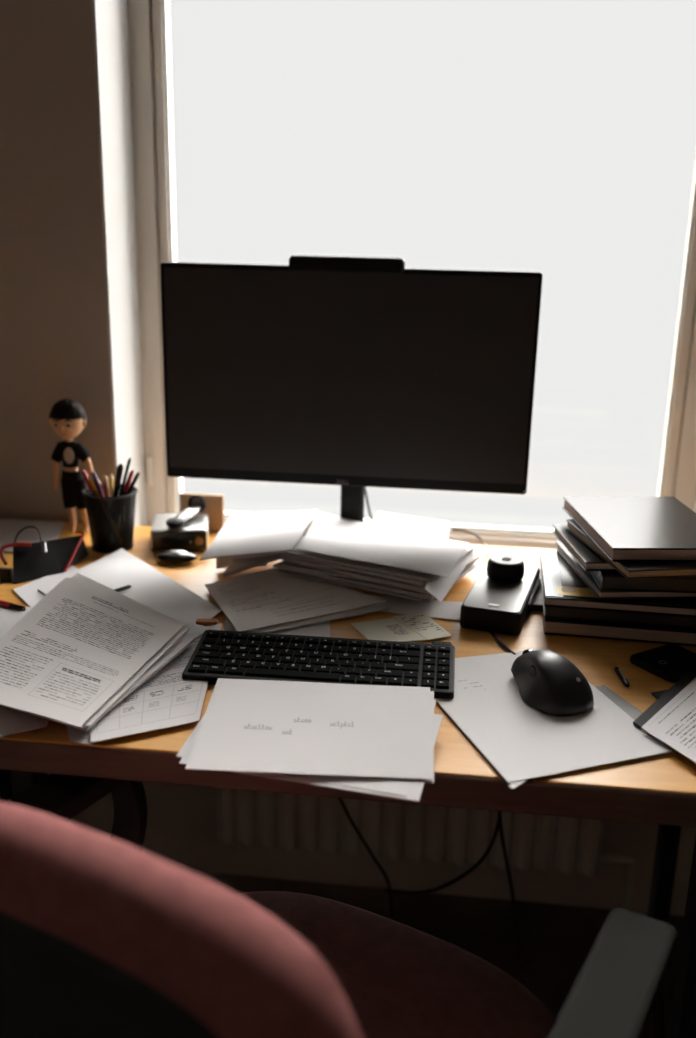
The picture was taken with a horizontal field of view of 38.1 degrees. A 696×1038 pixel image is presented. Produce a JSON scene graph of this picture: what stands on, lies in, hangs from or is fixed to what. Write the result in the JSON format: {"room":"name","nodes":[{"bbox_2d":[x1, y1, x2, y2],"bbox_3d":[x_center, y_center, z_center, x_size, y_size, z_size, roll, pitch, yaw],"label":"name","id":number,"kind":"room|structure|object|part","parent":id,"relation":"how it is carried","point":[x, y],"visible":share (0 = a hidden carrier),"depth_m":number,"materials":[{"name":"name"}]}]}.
{"room":"home office","nodes":[
{"label":"home office","id":0,"kind":"room"},
{"bbox_2d":[0,0,695,915],"bbox_3d":[0.218,-0.538,1.785,3.800,2.600,0.300,3,17,6],"label":"wall","id":1,"kind":"structure","parent":0,"point":[54,334],"depth_m":1.80,"materials":[{"name":"paint"}]},
{"bbox_2d":[128,0,695,548],"bbox_3d":[0.141,-0.640,1.815,1.074,1.469,0.089,3,17,6],"label":"window","id":2,"kind":"structure","parent":1,"relation":"attached to","point":[149,23],"depth_m":1.88,"materials":[{"name":"paint"}]},
{"bbox_3d":[0.141,-0.642,1.821,0.954,1.355,0.004,3,17,6],"label":"glass pane","id":3,"kind":"part","parent":2,"relation":"part of","materials":[{"name":"white glass"}]},
{"bbox_2d":[217,788,635,910],"bbox_3d":[0.143,0.455,1.877,0.799,0.645,0.108,3,17,6],"label":"radiator","id":4,"kind":"object","parent":1,"relation":"attached to","point":[570,845],"visible":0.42,"depth_m":1.88,"materials":[{"name":"metal"}]},
{"bbox_3d":[0.113,0.404,1.844,0.720,0.480,0.047,3,17,6],"label":"ridged panel","id":5,"kind":"part","parent":4,"relation":"part of","materials":[{"name":"metal"}]},
{"bbox_2d":[192,871,683,1037],"bbox_3d":[-0.061,1.374,0.120,4.000,0.100,4.826,3,17,6],"label":"floor","id":6,"kind":"structure","parent":0,"point":[556,941],"depth_m":1.93,"materials":[{"name":"black"}]},
{"bbox_2d":[0,774,676,1037],"bbox_3d":[-0.076,0.594,1.042,0.696,0.853,0.645,11,19,28],"label":"office chair","id":7,"kind":"object","parent":6,"relation":"on","point":[102,936],"visible":0.9,"depth_m":0.73,"materials":[{"name":"red fabric"}]},
{"bbox_3d":[-0.187,0.457,0.776,0.460,0.440,0.124,11,19,28],"label":"backrest","id":8,"kind":"part","parent":7,"relation":"part of","materials":[{"name":"red fabric"}]},
{"bbox_3d":[-0.048,0.582,1.055,0.540,0.081,0.500,10,19,27],"label":"seat","id":9,"kind":"part","parent":7,"relation":"part of","materials":[{"name":"red fabric"}]},
{"bbox_2d":[0,518,695,1037],"bbox_3d":[0.036,0.503,1.545,2.100,0.740,0.783,3,17,6],"label":"desk","id":10,"kind":"object","parent":6,"relation":"on","point":[660,789],"visible":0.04,"depth_m":1.11,"materials":[{"name":"brown wood"}]},
{"bbox_3d":[-0.646,0.394,1.901,0.040,0.714,0.045,3,17,6],"label":"leg","id":11,"kind":"part","parent":10,"relation":"part of","materials":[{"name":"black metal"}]},
{"bbox_2d":[0,600,25,610],"bbox_3d":[-0.520,0.119,1.471,0.126,0.009,0.009,10,19,25],"label":"pen","id":12,"kind":"object","parent":10,"relation":"on","point":[5,604],"visible":1,"depth_m":1.45,"materials":[{"name":"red plastic"}]},
{"bbox_2d":[0,606,32,638],"bbox_3d":[-0.457,0.160,1.354,0.132,0.002,0.258,-1,17,-6],"label":"paper sheet","id":13,"kind":"object","parent":10,"relation":"on","point":[9,617],"visible":0.19,"depth_m":1.42,"materials":[{"name":"white paper"}]},
{"bbox_2d":[0,705,48,736],"bbox_3d":[-0.385,0.221,1.160,0.104,0.002,0.139,-3,18,-15],"label":"paper sheet","id":14,"kind":"object","parent":10,"relation":"on","point":[12,721],"visible":0.43,"depth_m":1.14,"materials":[{"name":"white paper"}]},
{"bbox_3d":[-0.395,0.578,1.316,0.040,0.714,0.045,3,17,6],"label":"leg","id":15,"kind":"part","parent":10,"relation":"part of","materials":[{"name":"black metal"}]},
{"bbox_2d":[0,520,64,551],"bbox_3d":[-0.626,0.028,1.782,0.259,0.002,0.176,1,17,0],"label":"paper sheet","id":16,"kind":"object","parent":10,"relation":"on","point":[49,530],"visible":0.67,"depth_m":1.80,"materials":[{"name":"white paper"}]},
{"bbox_2d":[0,526,88,583],"bbox_3d":[-0.483,0.052,1.614,0.153,0.065,0.095,-7,19,-25],"label":"pouch","id":17,"kind":"object","parent":10,"relation":"on","point":[37,560],"visible":1,"depth_m":1.61,"materials":[{"name":"black plastic"}]},
{"bbox_3d":[-0.532,0.055,1.606,0.050,0.033,0.025,2,17,2],"label":"red cord","id":18,"kind":"part","parent":17,"relation":"part of","materials":[{"name":"red fabric"}]},
{"bbox_2d":[13,566,77,606],"bbox_3d":[-0.407,0.117,1.502,0.134,0.002,0.278,-10,20,-33],"label":"paper sheet","id":19,"kind":"object","parent":10,"relation":"on","point":[29,592],"visible":0.3,"depth_m":1.53,"materials":[{"name":"white paper"}]},
{"bbox_2d":[49,399,92,532],"bbox_3d":[-0.486,-0.093,1.772,0.062,0.238,0.067,-10,20,-32],"label":"doll","id":20,"kind":"object","parent":10,"relation":"on","point":[67,417],"visible":0.92,"depth_m":1.76,"materials":[{"name":"plastic"}]},
{"bbox_2d":[64,448,73,463],"bbox_3d":[-0.485,-0.110,1.754,0.019,0.029,0.006,3,17,6],"label":"print","id":21,"kind":"object","parent":20,"relation":"on","point":[68,452],"depth_m":1.75},
{"bbox_2d":[66,725,92,745],"bbox_3d":[-0.294,0.228,1.148,0.054,0.001,0.121,-5,18,-20],"label":"paper sheet","id":22,"kind":"object","parent":10,"relation":"on","point":[75,735],"visible":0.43,"depth_m":1.11,"materials":[{"name":"white paper"}]},
{"bbox_2d":[82,484,137,552],"bbox_3d":[-0.404,0.000,1.723,0.092,0.101,0.092,3,17,6],"label":"pencil cup","id":23,"kind":"object","parent":10,"relation":"on","point":[124,530],"visible":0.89,"depth_m":1.69,"materials":[{"name":"black metal"}]},
{"bbox_2d":[82,470,107,520],"bbox_3d":[-0.424,-0.022,1.724,0.058,0.125,0.008,5,17,12],"label":"pen","id":24,"kind":"object","parent":23,"relation":"in","point":[85,475],"visible":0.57,"depth_m":1.71,"materials":[{"name":"red plastic"}]},
{"bbox_2d":[92,472,116,541],"bbox_3d":[-0.410,-0.018,1.710,0.042,0.128,0.008,0,17,-5],"label":"pen","id":25,"kind":"object","parent":23,"relation":"in","point":[94,476],"visible":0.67,"depth_m":1.69,"materials":[{"name":"plastic"}]},
{"bbox_2d":[88,474,121,539],"bbox_3d":[-0.410,-0.016,1.708,0.053,0.126,0.007,-1,17,-7],"label":"pencil","id":26,"kind":"object","parent":23,"relation":"in","point":[90,479],"visible":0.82,"depth_m":1.69,"materials":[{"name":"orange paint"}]},
{"bbox_2d":[103,476,112,540],"bbox_3d":[-0.407,-0.016,1.724,0.021,0.116,0.008,11,19,29],"label":"wooden stick","id":27,"kind":"object","parent":23,"relation":"in","point":[105,478],"visible":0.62,"depth_m":1.71,"materials":[{"name":"beige wood"}]},
{"bbox_2d":[108,473,113,496],"bbox_3d":[-0.404,-0.019,1.729,0.009,0.119,0.020,-1,17,-9],"label":"pencil","id":28,"kind":"object","parent":23,"relation":"in","point":[111,478],"visible":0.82,"depth_m":1.72,"materials":[{"name":"yellow paint"}]},
{"bbox_2d":[105,463,123,540],"bbox_3d":[-0.397,-0.026,1.710,0.042,0.143,0.011,6,18,16],"label":"pen","id":29,"kind":"object","parent":23,"relation":"in","point":[119,472],"visible":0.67,"depth_m":1.69,"materials":[{"name":"black plastic"}]},
{"bbox_2d":[111,458,130,531],"bbox_3d":[-0.389,-0.031,1.714,0.047,0.151,0.006,3,17,4],"label":"pen","id":30,"kind":"object","parent":23,"relation":"in","point":[129,459],"visible":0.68,"depth_m":1.70,"materials":[{"name":"black plastic"}]},
{"bbox_2d":[103,471,139,540],"bbox_3d":[-0.385,-0.019,1.714,0.071,0.129,0.008,3,17,6],"label":"pen","id":31,"kind":"object","parent":23,"relation":"in","point":[137,474],"visible":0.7,"depth_m":1.70,"materials":[{"name":"black plastic"}]},
{"bbox_2d":[120,470,133,503],"bbox_3d":[-0.390,-0.022,1.720,0.055,0.130,0.008,1,17,1],"label":"pen","id":32,"kind":"object","parent":23,"relation":"in","point":[129,479],"visible":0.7,"depth_m":1.71,"materials":[{"name":"red plastic"}]},
{"bbox_2d":[38,548,221,623],"bbox_3d":[-0.321,0.120,1.488,0.185,0.004,0.441,-12,21,-36],"label":"paper sheet","id":33,"kind":"object","parent":10,"relation":"on","point":[150,587],"visible":0.49,"depth_m":1.54,"materials":[{"name":"white paper"}]},
{"bbox_2d":[114,585,130,591],"bbox_3d":[-0.341,0.105,1.519,0.006,0.006,0.035,15,22,38],"label":"pen","id":34,"kind":"object","parent":33,"relation":"on","point":[126,586],"visible":0.78,"depth_m":1.52,"materials":[{"name":"black plastic"}]},
{"bbox_2d":[90,623,221,742],"bbox_3d":[-0.227,0.194,1.251,0.187,0.002,0.298,-3,18,-15],"label":"printed form","id":35,"kind":"object","parent":10,"relation":"on","point":[166,699],"visible":0.41,"depth_m":1.17,"materials":[{"name":"white paper"}]},
{"bbox_2d":[1,633,195,731],"bbox_3d":[-0.346,0.167,1.288,0.247,0.020,0.320,7,18,19],"label":"bundle","id":36,"kind":"object","parent":35,"relation":"on","point":[185,640],"visible":0.15,"depth_m":1.24,"materials":[{"name":"white paper"}]},
{"bbox_2d":[71,573,189,725],"bbox_3d":[-0.338,0.152,1.284,0.217,0.033,0.348,6,18,15],"label":"printed form","id":37,"kind":"object","parent":36,"relation":"on","point":[78,577],"visible":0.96,"depth_m":1.29,"materials":[{"name":"paper"}]},
{"bbox_2d":[0,577,183,726],"bbox_3d":[-0.344,0.153,1.260,0.207,0.035,0.326,6,17,15],"label":"printed document","id":38,"kind":"object","parent":37,"relation":"on","point":[80,643],"visible":1,"depth_m":1.25,"materials":[{"name":"paper"}]},
{"bbox_2d":[172,618,211,637],"bbox_3d":[-0.277,0.167,1.317,0.162,0.004,0.261,3,17,6],"label":"printed form","id":39,"kind":"object","parent":35,"relation":"on","point":[195,630],"visible":0.05,"depth_m":1.38,"materials":[{"name":"white paper"}]},
{"bbox_2d":[156,550,196,562],"bbox_3d":[-0.283,0.062,1.668,0.068,0.018,0.040,3,17,6],"label":"mouse","id":40,"kind":"object","parent":10,"relation":"on","point":[172,556],"visible":1,"depth_m":1.66,"materials":[{"name":"black plastic"}]},
{"bbox_2d":[151,513,208,551],"bbox_3d":[-0.292,0.024,1.758,0.096,0.039,0.112,-1,17,-7],"label":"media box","id":41,"kind":"object","parent":10,"relation":"on","point":[193,535],"visible":0.97,"depth_m":1.71,"materials":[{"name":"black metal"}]},
{"bbox_3d":[-0.286,0.038,1.710,0.090,0.031,0.002,-1,17,-7],"label":"panel","id":42,"kind":"part","parent":41,"relation":"part of","materials":[{"name":"black plastic"}]},
{"bbox_2d":[166,495,205,527],"bbox_3d":[-0.282,-0.014,1.747,0.032,0.035,0.100,7,18,19],"label":"handset","id":43,"kind":"object","parent":41,"relation":"on","point":[196,503],"visible":1,"depth_m":1.75,"materials":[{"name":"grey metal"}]},
{"bbox_3d":[-0.253,0.038,1.711,0.014,0.014,0.006,-1,17,-7],"label":"knob","id":44,"kind":"part","parent":41,"relation":"part of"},
{"bbox_2d":[179,492,224,531],"bbox_3d":[-0.265,-0.013,1.831,0.080,0.068,0.012,3,17,6],"label":"cardboard box","id":45,"kind":"object","parent":10,"relation":"on","point":[214,508],"visible":0.56,"depth_m":1.82,"materials":[{"name":"brown cardboard"}]},
{"bbox_2d":[196,619,217,625],"bbox_3d":[-0.198,0.145,1.412,0.030,0.008,0.012,1,17,1],"label":"eraser","id":46,"kind":"object","parent":10,"relation":"on","point":[205,622],"visible":0.95,"depth_m":1.41,"materials":[{"name":"orange rubber"}]},
{"bbox_2d":[216,556,266,568],"bbox_3d":[-0.172,0.070,1.631,0.080,0.023,0.025,-2,17,-10],"label":"paper","id":47,"kind":"object","parent":10,"relation":"on","point":[223,562],"visible":0.38,"depth_m":1.61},
{"bbox_2d":[223,536,303,577],"bbox_3d":[-0.132,0.057,1.637,0.109,0.033,0.154,3,17,6],"label":"bundle","id":48,"kind":"object","parent":10,"relation":"on","point":[234,567],"visible":0.23,"depth_m":1.60,"materials":[{"name":"white paper"}]},
{"bbox_2d":[232,514,315,560],"bbox_3d":[-0.136,0.026,1.678,0.136,0.028,0.207,3,17,6],"label":"bundle","id":49,"kind":"object","parent":48,"relation":"on","point":[241,557],"visible":0.13,"depth_m":1.59,"materials":[{"name":"white paper"}]},
{"bbox_2d":[200,510,317,559],"bbox_3d":[-0.140,0.024,1.643,0.150,0.023,0.227,3,17,6],"label":"paper sheet","id":50,"kind":"object","parent":49,"relation":"on","point":[279,531],"visible":1,"depth_m":1.64,"materials":[{"name":"white paper"}]},
{"bbox_2d":[224,617,329,636],"bbox_3d":[-0.098,0.153,1.411,0.153,0.001,0.219,0,17,-3],"label":"paper sheet","id":51,"kind":"object","parent":10,"relation":"on","point":[322,629],"visible":0.16,"depth_m":1.41,"materials":[{"name":"white paper"}]},
{"bbox_2d":[247,604,388,632],"bbox_3d":[-0.088,0.117,1.516,0.222,0.004,0.213,-8,19,-28],"label":"paper sheet","id":52,"kind":"object","parent":51,"relation":"on","point":[378,607],"visible":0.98,"depth_m":1.44,"materials":[{"name":"white paper"}]},
{"bbox_2d":[205,568,384,631],"bbox_3d":[-0.103,0.111,1.520,0.239,0.005,0.215,-9,20,-30],"label":"paper","id":53,"kind":"object","parent":52,"relation":"on","point":[265,598],"visible":1,"depth_m":1.49,"materials":[{"name":"paper"}]},
{"bbox_2d":[182,630,454,698],"bbox_3d":[-0.032,0.181,1.285,0.335,0.024,0.134,3,17,6],"label":"keyboard","id":54,"kind":"object","parent":10,"relation":"on","point":[218,653],"visible":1,"depth_m":1.27,"materials":[{"name":"black plastic"}]},
{"bbox_2d":[229,713,442,801],"bbox_3d":[-0.036,0.238,1.100,0.260,0.022,0.151,5,17,14],"label":"paper sheet","id":55,"kind":"object","parent":10,"relation":"on","point":[414,792],"visible":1,"depth_m":1.03,"materials":[{"name":"white paper"}]},
{"bbox_2d":[176,699,436,796],"bbox_3d":[-0.042,0.236,1.100,0.272,0.022,0.175,3,17,6],"label":"paper sheet","id":56,"kind":"object","parent":55,"relation":"on","point":[394,786],"visible":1,"depth_m":1.03,"materials":[{"name":"white paper"}]},
{"bbox_2d":[179,691,433,783],"bbox_3d":[-0.035,0.229,1.119,0.266,0.022,0.168,3,17,6],"label":"paper sheet","id":57,"kind":"object","parent":56,"relation":"on","point":[184,760],"visible":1,"depth_m":1.07,"materials":[{"name":"white paper"}]},
{"bbox_2d":[185,678,432,778],"bbox_3d":[-0.036,0.227,1.109,0.255,0.023,0.168,2,17,3],"label":"paper sheet","id":58,"kind":"object","parent":57,"relation":"on","point":[263,726],"visible":1,"depth_m":1.10,"materials":[{"name":"white paper"}]},
{"bbox_3d":[0.004,0.289,1.136,2.000,0.040,0.030,3,17,6],"label":"rail","id":59,"kind":"part","parent":10,"relation":"part of","materials":[{"name":"brown wood"}]},
{"bbox_2d":[160,262,542,535],"bbox_3d":[-0.003,-0.168,1.653,0.598,0.477,0.170,3,17,6],"label":"monitor","id":60,"kind":"object","parent":10,"relation":"on","point":[414,378],"visible":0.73,"depth_m":1.61,"materials":[{"name":"black plastic"}]},
{"bbox_2d":[289,255,404,273],"bbox_3d":[-0.001,-0.384,1.579,0.180,0.053,0.041,3,17,6],"label":"bar","id":61,"kind":"object","parent":60,"relation":"attached to","point":[309,263],"visible":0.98,"depth_m":1.56,"materials":[{"name":"black plastic"}]},
{"bbox_3d":[0.009,-0.067,1.719,0.040,0.235,0.022,3,17,6],"label":"stand post","id":62,"kind":"part","parent":60,"relation":"part of","materials":[{"name":"black plastic"}]},
{"bbox_2d":[365,487,372,520],"bbox_3d":[0.034,-0.045,1.776,0.011,0.148,0.117,7,18,17],"label":"cable","id":63,"kind":"object","parent":60,"relation":"hanging from","point":[366,496],"visible":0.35,"depth_m":1.80,"materials":[{"name":"grey plastic"}]},
{"bbox_2d":[276,569,431,601],"bbox_3d":[0.044,0.080,1.623,0.262,0.003,0.185,9,19,25],"label":"bundle","id":64,"kind":"object","parent":10,"relation":"on","point":[281,571],"visible":0.12,"depth_m":1.57,"materials":[{"name":"white paper"}]},
{"bbox_2d":[272,560,421,600],"bbox_3d":[0.039,0.075,1.625,0.262,0.003,0.185,11,19,29],"label":"bundle","id":65,"kind":"object","parent":64,"relation":"on","point":[276,564],"visible":0.16,"depth_m":1.53,"materials":[{"name":"white paper"}]},
{"bbox_2d":[355,562,479,599],"bbox_3d":[0.054,0.074,1.618,0.262,0.003,0.185,10,19,28],"label":"bundle","id":66,"kind":"object","parent":65,"relation":"on","point":[475,564],"visible":0.16,"depth_m":1.56,"materials":[{"name":"white paper"}]},
{"bbox_2d":[278,562,474,597],"bbox_3d":[0.048,0.072,1.613,0.262,0.003,0.185,10,19,25],"label":"bundle","id":67,"kind":"object","parent":66,"relation":"on","point":[352,580],"visible":0.18,"depth_m":1.53,"materials":[{"name":"white paper"}]},
{"bbox_2d":[278,560,383,583],"bbox_3d":[0.047,0.066,1.620,0.262,0.004,0.185,8,18,22],"label":"bundle","id":68,"kind":"object","parent":67,"relation":"on","point":[284,563],"visible":0.18,"depth_m":1.57,"materials":[{"name":"white paper"}]},
{"bbox_2d":[279,558,478,592],"bbox_3d":[0.051,0.063,1.617,0.262,0.004,0.185,11,19,29],"label":"bundle","id":69,"kind":"object","parent":68,"relation":"on","point":[405,587],"visible":0.15,"depth_m":1.54,"materials":[{"name":"white paper"}]},
{"bbox_2d":[280,555,479,590],"bbox_3d":[0.052,0.061,1.614,0.262,0.003,0.185,11,20,30],"label":"bundle","id":70,"kind":"object","parent":69,"relation":"on","point":[384,579],"visible":0.16,"depth_m":1.52,"materials":[{"name":"white paper"}]},
{"bbox_2d":[281,557,453,582],"bbox_3d":[0.051,0.056,1.619,0.262,0.004,0.185,8,18,21],"label":"bundle","id":71,"kind":"object","parent":70,"relation":"on","point":[283,558],"visible":0.14,"depth_m":1.56,"materials":[{"name":"white paper"}]},
{"bbox_2d":[278,554,441,581],"bbox_3d":[0.047,0.052,1.619,0.262,0.004,0.185,8,18,22],"label":"bundle","id":72,"kind":"object","parent":71,"relation":"on","point":[280,555],"visible":0.15,"depth_m":1.57,"materials":[{"name":"white paper"}]},
{"bbox_2d":[277,550,472,584],"bbox_3d":[0.041,0.051,1.609,0.262,0.004,0.185,11,19,29],"label":"bundle","id":73,"kind":"object","parent":72,"relation":"on","point":[377,573],"visible":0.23,"depth_m":1.51,"materials":[{"name":"white paper"}]},
{"bbox_2d":[281,536,475,581],"bbox_3d":[0.049,0.048,1.608,0.262,0.004,0.185,10,19,26],"label":"bundle","id":74,"kind":"object","parent":73,"relation":"on","point":[316,556],"visible":0.21,"depth_m":1.53,"materials":[{"name":"white paper"}]},
{"bbox_2d":[298,511,468,576],"bbox_3d":[0.047,0.036,1.610,0.313,0.008,0.182,9,19,25],"label":"paper sheet","id":75,"kind":"object","parent":74,"relation":"on","point":[328,534],"visible":1,"depth_m":1.60,"materials":[{"name":"white paper"}]},
{"bbox_2d":[370,512,449,538],"bbox_3d":[0.099,0.017,1.700,0.143,0.002,0.192,3,17,6],"label":"paper sheet","id":76,"kind":"object","parent":74,"relation":"on","point":[430,527],"visible":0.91,"depth_m":1.73,"materials":[{"name":"white paper"}]},
{"bbox_2d":[425,548,477,601],"bbox_3d":[0.162,0.078,1.552,0.064,0.017,0.242,4,17,9],"label":"paper sheet","id":77,"kind":"object","parent":73,"relation":"on","point":[439,589],"visible":0.51,"depth_m":1.50,"materials":[{"name":"white paper"}]},
{"bbox_2d":[338,798,393,915],"bbox_3d":[0.024,0.566,1.745,0.120,0.271,0.006,3,17,6],"label":"cable","id":78,"kind":"object","parent":10,"relation":"hanging from","point":[340,799],"visible":0.8,"depth_m":1.74,"materials":[{"name":"black rubber"}]},
{"bbox_2d":[350,618,426,641],"bbox_3d":[0.055,0.156,1.405,0.081,0.001,0.086,-5,18,-20],"label":"card","id":79,"kind":"object","parent":10,"relation":"on","point":[389,629],"visible":0.94,"depth_m":1.41,"materials":[{"name":"beige paper"}]},
{"bbox_2d":[366,594,462,620],"bbox_3d":[0.069,0.128,1.502,0.208,0.001,0.072,4,17,10],"label":"paper sheet","id":80,"kind":"object","parent":10,"relation":"on","point":[451,610],"visible":0.68,"depth_m":1.50,"materials":[{"name":"white paper"}]},
{"bbox_2d":[392,613,451,639],"bbox_3d":[0.104,0.151,1.423,0.051,0.001,0.091,-6,18,-21],"label":"card","id":81,"kind":"object","parent":10,"relation":"on","point":[422,624],"visible":1,"depth_m":1.43,"materials":[{"name":"beige paper"}]},
{"bbox_2d":[385,811,501,894],"bbox_3d":[0.162,0.543,1.691,0.194,0.202,0.026,-1,17,-6],"label":"cable","id":82,"kind":"object","parent":10,"relation":"hanging from","point":[486,853],"visible":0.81,"depth_m":1.70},
{"bbox_2d":[452,529,487,556],"bbox_3d":[0.220,0.039,1.745,0.031,0.025,0.098,-10,20,-32],"label":"cable","id":83,"kind":"object","parent":10,"relation":"on","point":[460,530],"visible":1,"depth_m":1.76,"materials":[{"name":"white plastic"}]},
{"bbox_2d":[460,562,539,634],"bbox_3d":[0.230,0.113,1.507,0.086,0.035,0.215,6,18,17],"label":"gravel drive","id":84,"kind":"object","parent":10,"relation":"on","point":[497,607],"visible":0.85,"depth_m":1.43,"materials":[{"name":"black plastic"}]},
{"bbox_3d":[0.230,0.098,1.503,0.080,0.001,0.209,6,18,17],"label":"plate","id":85,"kind":"part","parent":84,"relation":"part of","materials":[{"name":"grey metal"}]},
{"bbox_2d":[487,554,524,582],"bbox_3d":[0.238,0.075,1.524,0.057,0.030,0.057,3,17,6],"label":"puck","id":86,"kind":"object","parent":84,"relation":"on","point":[501,568],"visible":1,"depth_m":1.50,"materials":[{"name":"black plastic"}]},
{"bbox_2d":[489,630,515,653],"bbox_3d":[0.206,0.164,1.391,0.008,0.004,0.115,-3,17,-14],"label":"cable","id":87,"kind":"object","parent":10,"relation":"on","point":[491,632],"visible":0.83,"depth_m":1.37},
{"bbox_2d":[497,811,521,960],"bbox_3d":[0.279,0.617,1.750,0.069,0.349,0.006,3,17,6],"label":"cable","id":88,"kind":"object","parent":10,"relation":"hanging from","point":[500,826],"visible":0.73,"depth_m":1.76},
{"bbox_2d":[529,572,542,611],"bbox_3d":[0.292,0.111,1.564,0.024,0.011,0.150,4,17,9],"label":"box","id":89,"kind":"object","parent":10,"relation":"on","point":[537,605],"visible":0.19,"depth_m":1.50,"materials":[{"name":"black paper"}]},
{"bbox_2d":[527,579,540,609],"bbox_3d":[0.276,0.112,1.518,0.013,0.011,0.115,7,18,17],"label":"recorder","id":90,"kind":"object","parent":89,"relation":"on","point":[538,583],"visible":0.5,"depth_m":1.51,"materials":[{"name":"black plastic"}]},
{"bbox_3d":[0.292,0.106,1.562,0.022,0.001,0.149,4,17,9],"label":"lid","id":91,"kind":"part","parent":89,"relation":"part of","materials":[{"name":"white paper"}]},
{"bbox_2d":[440,685,642,789],"bbox_3d":[0.245,0.241,1.146,0.226,0.001,0.185,-4,18,-18],"label":"folder","id":92,"kind":"object","parent":10,"relation":"on","point":[632,711],"visible":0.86,"depth_m":1.20,"materials":[{"name":"grey paper"}]},
{"bbox_2d":[509,779,528,788],"bbox_3d":[0.167,0.231,1.168,0.117,0.001,0.295,1,17,-1],"label":"paper sheet","id":93,"kind":"object","parent":92,"relation":"on","point":[515,784],"visible":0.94,"depth_m":1.03,"materials":[{"name":"white paper"}]},
{"bbox_2d":[434,649,671,782],"bbox_3d":[0.216,0.221,1.200,0.206,0.001,0.296,-4,18,-18],"label":"paper sheet","id":94,"kind":"object","parent":93,"relation":"on","point":[522,741],"visible":0.72,"depth_m":1.15,"materials":[{"name":"white paper"}]},
{"bbox_2d":[511,649,593,715],"bbox_3d":[0.250,0.188,1.220,0.083,0.052,0.116,0,17,-4],"label":"computer mouse","id":95,"kind":"object","parent":94,"relation":"on","point":[547,681],"visible":1,"depth_m":1.19,"materials":[{"name":"black plastic"}]},
{"bbox_2d":[542,610,695,646],"bbox_3d":[0.442,0.126,1.503,0.300,0.022,0.249,4,17,8],"label":"book","id":96,"kind":"object","parent":10,"relation":"on","point":[551,626],"visible":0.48,"depth_m":1.39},
{"bbox_2d":[540,568,695,628],"bbox_3d":[0.439,0.108,1.487,0.300,0.019,0.214,4,17,8],"label":"book","id":97,"kind":"object","parent":96,"relation":"on","point":[549,612],"visible":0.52,"depth_m":1.40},
{"bbox_2d":[539,549,695,616],"bbox_3d":[0.436,0.093,1.474,0.307,0.016,0.221,3,17,6],"label":"book","id":98,"kind":"object","parent":97,"relation":"on","point":[562,587],"visible":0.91,"depth_m":1.39,"materials":[{"name":"black paper"}]},
{"bbox_2d":[561,587,575,592],"bbox_3d":[0.310,0.100,1.417,0.020,0.001,0.020,3,17,6],"label":"picture","id":99,"kind":"object","parent":98,"relation":"on","point":[563,589],"depth_m":1.42},
{"bbox_2d":[556,541,695,599],"bbox_3d":[0.455,0.072,1.495,0.240,0.013,0.219,0,17,-5],"label":"book","id":100,"kind":"object","parent":98,"relation":"on","point":[586,576],"visible":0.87,"depth_m":1.39,"materials":[{"name":"black paper"}]},
{"bbox_2d":[590,571,695,592],"bbox_3d":[0.468,0.063,1.463,0.240,0.023,0.193,2,17,1],"label":"book","id":101,"kind":"object","parent":100,"relation":"on","point":[605,580],"visible":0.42,"depth_m":1.38,"materials":[{"name":"black paper"}]},
{"bbox_2d":[553,524,616,570],"bbox_3d":[0.418,0.040,1.467,0.200,0.014,0.175,0,17,-4],"label":"book","id":102,"kind":"object","parent":101,"relation":"on","point":[586,557],"visible":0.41,"depth_m":1.42,"materials":[{"name":"black paper"}]},
{"bbox_2d":[565,519,695,579],"bbox_3d":[0.434,0.037,1.425,0.180,0.014,0.227,-1,17,-9],"label":"book","id":103,"kind":"object","parent":102,"relation":"on","point":[629,570],"visible":0.36,"depth_m":1.32,"materials":[{"name":"black paper"}]},
{"bbox_2d":[562,496,695,561],"bbox_3d":[0.427,0.011,1.449,0.176,0.019,0.252,0,17,-3],"label":"book","id":104,"kind":"object","parent":103,"relation":"on","point":[625,529],"visible":1,"depth_m":1.42,"materials":[{"name":"black paper"}]},
{"bbox_2d":[614,667,629,686],"bbox_3d":[0.347,0.200,1.279,0.008,0.008,0.052,1,17,-2],"label":"pen","id":105,"kind":"object","parent":10,"relation":"on","point":[617,670],"visible":1,"depth_m":1.27,"materials":[{"name":"black plastic"}]},
{"bbox_2d":[651,690,667,699],"bbox_3d":[0.396,0.216,1.235,0.045,0.002,0.030,-4,18,-16],"label":"paper sheet","id":106,"kind":"object","parent":10,"relation":"on","point":[658,694],"visible":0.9,"depth_m":1.24,"materials":[{"name":"grey paper"}]},
{"bbox_2d":[630,644,695,682],"bbox_3d":[0.425,0.188,1.320,0.088,0.010,0.078,-9,20,-31],"label":"bank","id":107,"kind":"object","parent":10,"relation":"on","point":[669,662],"visible":1,"depth_m":1.31,"materials":[{"name":"black plastic"}]},
{"bbox_3d":[0.561,0.471,1.735,0.040,0.714,0.045,3,17,6],"label":"leg","id":108,"kind":"part","parent":10,"relation":"part of","materials":[{"name":"black metal"}]},
{"bbox_2d":[633,672,695,736],"bbox_3d":[0.414,0.230,1.173,0.201,0.003,0.156,-13,22,-39],"label":"clipboard","id":109,"kind":"object","parent":10,"relation":"on","point":[685,680],"visible":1,"depth_m":1.21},
{"bbox_2d":[641,678,695,762],"bbox_3d":[0.412,0.233,1.153,0.201,0.001,0.146,-13,22,-39],"label":"printed form","id":110,"kind":"object","parent":109,"relation":"on","point":[674,724],"visible":1,"depth_m":1.15,"materials":[{"name":"white paper"}]},
{"bbox_3d":[0.408,0.624,1.221,0.040,0.714,0.045,3,17,6],"label":"leg","id":111,"kind":"part","parent":10,"relation":"part of","materials":[{"name":"black metal"}]}
]}

